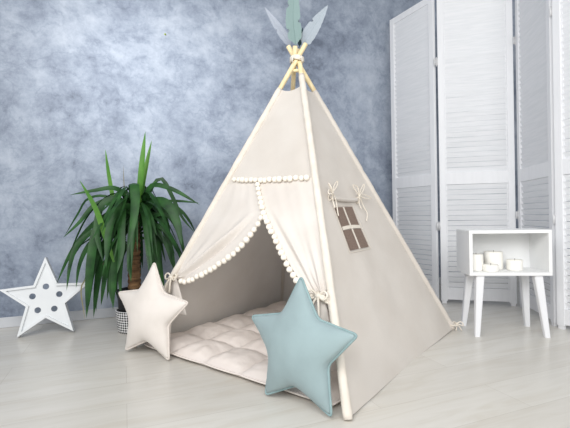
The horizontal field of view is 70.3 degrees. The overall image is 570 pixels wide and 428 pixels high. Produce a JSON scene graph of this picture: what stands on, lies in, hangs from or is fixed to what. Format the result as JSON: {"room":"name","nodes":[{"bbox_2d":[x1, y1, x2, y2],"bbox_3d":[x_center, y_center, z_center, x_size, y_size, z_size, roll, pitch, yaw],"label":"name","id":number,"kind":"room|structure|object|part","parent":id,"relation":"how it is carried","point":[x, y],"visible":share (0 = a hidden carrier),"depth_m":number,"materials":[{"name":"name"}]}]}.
{"room":"children's room","nodes":[
{"label":"children's room","id":0,"kind":"room"},
{"bbox_2d":[0,0,569,317],"bbox_3d":[-0.728,-1.036,2.868,8.400,3.400,0.100,-1,0,-22],"label":"wall","id":1,"kind":"structure","parent":0,"point":[80,80],"depth_m":2.74,"materials":[{"name":"blue paint"}]},
{"bbox_2d":[0,277,440,327],"bbox_3d":[-0.681,0.633,2.816,8.400,0.062,0.012,-1,0,-22],"label":"baseboard","id":2,"kind":"structure","parent":1,"relation":"attached to","point":[15,321],"depth_m":2.56,"materials":[{"name":"white wood"}]},
{"bbox_2d":[0,275,569,427],"bbox_3d":[0.405,0.697,0.092,8.400,0.100,6.076,-1,0,-22],"label":"floor","id":3,"kind":"structure","parent":0,"point":[53,375],"depth_m":1.53,"materials":[{"name":"grey wood"}]},
{"bbox_2d":[0,257,84,336],"bbox_3d":[-1.345,0.458,2.283,0.448,0.432,0.106,-1,0,-17],"label":"star decoration","id":4,"kind":"object","parent":3,"relation":"on","point":[45,299],"visible":0.98,"depth_m":2.27,"materials":[{"name":"white paint"}]},
{"bbox_2d":[115,308,127,333],"bbox_3d":[-0.862,0.605,2.335,0.212,0.124,0.212,-1,0,-22],"label":"pot","id":5,"kind":"object","parent":3,"relation":"on","point":[121,314],"depth_m":2.24,"materials":[{"name":"white ceramic"}]},
{"bbox_2d":[117,287,127,311],"bbox_3d":[-0.863,0.541,2.335,0.196,0.221,0.196,-1,0,-22],"label":"pot","id":6,"kind":"object","parent":5,"relation":"in","point":[121,308],"depth_m":2.27,"materials":[{"name":"black plastic"}]},
{"bbox_2d":[57,134,197,333],"bbox_3d":[-0.865,0.100,2.285,0.774,1.134,0.570,-1,0,-22],"label":"yucca","id":7,"kind":"object","parent":3,"relation":"on","point":[138,210],"visible":0.9,"depth_m":2.22,"materials":[{"name":"green plant"}]},
{"bbox_2d":[118,262,187,359],"bbox_3d":[-0.628,0.443,1.892,0.444,0.426,0.123,-1,0,21],"label":"cushion","id":8,"kind":"object","parent":3,"relation":"on","point":[151,311],"visible":1,"depth_m":1.84,"materials":[{"name":"beige fabric"}]},
{"bbox_2d":[144,301,340,405],"bbox_3d":[0.065,0.620,2.098,1.095,0.062,1.115,-1,0,37],"label":"mat","id":9,"kind":"object","parent":3,"relation":"on","point":[233,344],"visible":0.33,"depth_m":1.86,"materials":[{"name":"fabric"}]},
{"bbox_2d":[132,42,463,419],"bbox_3d":[0.091,-0.118,2.114,1.262,1.547,1.247,-1,0,38],"label":"tent","id":10,"kind":"object","parent":3,"relation":"on","point":[296,201],"visible":0.97,"depth_m":1.92,"materials":[{"name":"beige fabric"}]},
{"bbox_2d":[171,183,260,314],"bbox_3d":[-0.322,0.174,1.966,0.549,0.648,0.185,-1,0,26],"label":"curtain","id":11,"kind":"object","parent":10,"relation":"hanging from","point":[233,216],"depth_m":1.94,"materials":[{"name":"beige fabric"}]},
{"bbox_2d":[265,8,292,48],"bbox_3d":[-0.034,-0.995,2.161,0.154,0.242,0.010,-1,0,11],"label":"feather","id":12,"kind":"object","parent":10,"relation":"attached to","point":[281,31],"visible":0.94,"depth_m":2.16,"materials":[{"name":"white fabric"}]},
{"bbox_2d":[286,0,301,44],"bbox_3d":[0.045,-1.035,2.084,0.081,0.363,0.040,-1,0,-22],"label":"feather","id":13,"kind":"object","parent":10,"relation":"on","point":[293,25],"visible":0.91,"depth_m":2.09,"materials":[{"name":"green fabric"}]},
{"bbox_2d":[259,178,329,321],"bbox_3d":[0.051,0.166,1.704,0.178,0.646,0.549,-1,0,-22],"label":"curtain","id":14,"kind":"object","parent":10,"relation":"hanging from","point":[293,210],"depth_m":1.66,"materials":[{"name":"beige fabric"}]},
{"bbox_2d":[300,5,327,44],"bbox_3d":[0.152,-0.985,2.124,0.150,0.216,0.016,-1,0,9],"label":"feather","id":15,"kind":"object","parent":10,"relation":"attached to","point":[310,31],"visible":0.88,"depth_m":2.13,"materials":[{"name":"white fabric"}]},
{"bbox_2d":[252,277,356,416],"bbox_3d":[0.045,0.432,1.382,0.144,0.425,0.434,-1,0,-37],"label":"cushion","id":16,"kind":"object","parent":3,"relation":"on","point":[302,347],"visible":1,"depth_m":1.32,"materials":[{"name":"teal fabric"}]},
{"bbox_2d":[390,0,569,329],"bbox_3d":[1.431,-0.477,2.626,0.392,2.215,1.708,-1,0,-28],"label":"folding screen","id":17,"kind":"object","parent":3,"relation":"on","point":[474,59],"visible":0.84,"depth_m":2.82,"materials":[{"name":"white wood"}]},
{"bbox_3d":[0.981,-0.470,3.106,0.022,2.215,0.440,-1,0,-28],"label":"panel","id":18,"kind":"part","parent":17,"relation":"part of","materials":[{"name":"white wood"}]},
{"bbox_3d":[1.332,-0.476,2.829,0.481,2.215,0.022,-1,0,16],"label":"panel","id":19,"kind":"part","parent":17,"relation":"part of","materials":[{"name":"white wood"}]},
{"bbox_3d":[1.540,-0.479,2.502,0.022,2.215,0.487,-1,0,10],"label":"panel","id":20,"kind":"part","parent":17,"relation":"part of","materials":[{"name":"white wood"}]},
{"bbox_3d":[1.583,-0.480,2.014,0.022,2.215,0.483,-1,0,-22],"label":"panel","id":21,"kind":"part","parent":17,"relation":"part of","materials":[{"name":"white wood"}]},
{"bbox_2d":[456,228,552,337],"bbox_3d":[1.178,0.359,2.196,0.408,0.551,0.233,-1,0,6],"label":"side table","id":22,"kind":"object","parent":3,"relation":"on","point":[533,246],"visible":0.97,"depth_m":2.19,"materials":[{"name":"white paint"}]},
{"bbox_3d":[1.035,0.479,2.295,0.062,0.315,0.066,-1,0,6],"label":"leg","id":23,"kind":"part","parent":22,"relation":"part of","materials":[{"name":"white wood"}]},
{"bbox_2d":[473,253,482,270],"bbox_3d":[1.033,0.257,2.191,0.073,0.094,0.073,-1,0,-22],"label":"pillar candle","id":24,"kind":"object","parent":22,"relation":"in","point":[477,258],"visible":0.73,"depth_m":2.16,"materials":[{"name":"beige wax"}]},
{"bbox_3d":[1.018,0.479,2.128,0.062,0.315,0.066,-1,0,6],"label":"leg","id":25,"kind":"part","parent":22,"relation":"part of","materials":[{"name":"white wood"}]},
{"bbox_2d":[483,263,498,271],"bbox_3d":[1.089,0.282,2.145,0.077,0.042,0.077,-1,0,-22],"label":"pillar candle","id":26,"kind":"object","parent":22,"relation":"in","point":[490,267],"visible":1,"depth_m":2.12,"materials":[{"name":"beige wax"}]},
{"bbox_2d":[484,250,502,269],"bbox_3d":[1.150,0.251,2.234,0.095,0.102,0.095,-1,0,-22],"label":"pillar candle","id":27,"kind":"object","parent":22,"relation":"in","point":[493,257],"visible":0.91,"depth_m":2.19,"materials":[{"name":"beige wax"}]},
{"bbox_3d":[1.185,0.201,2.295,0.374,0.202,0.008,-1,0,6],"label":"panel","id":28,"kind":"part","parent":22,"relation":"part of","materials":[{"name":"white paint"}]},
{"bbox_2d":[506,258,522,270],"bbox_3d":[1.235,0.270,2.178,0.079,0.062,0.079,-1,0,-22],"label":"pillar candle","id":29,"kind":"object","parent":22,"relation":"in","point":[514,264],"visible":1,"depth_m":2.15,"materials":[{"name":"beige wax"}]},
{"bbox_3d":[1.341,0.474,2.264,0.062,0.315,0.066,-1,0,6],"label":"leg","id":30,"kind":"part","parent":22,"relation":"part of","materials":[{"name":"white wood"}]},
{"bbox_3d":[1.324,0.474,2.097,0.062,0.315,0.066,-1,0,6],"label":"leg","id":31,"kind":"part","parent":22,"relation":"part of","materials":[{"name":"white wood"}]}
]}

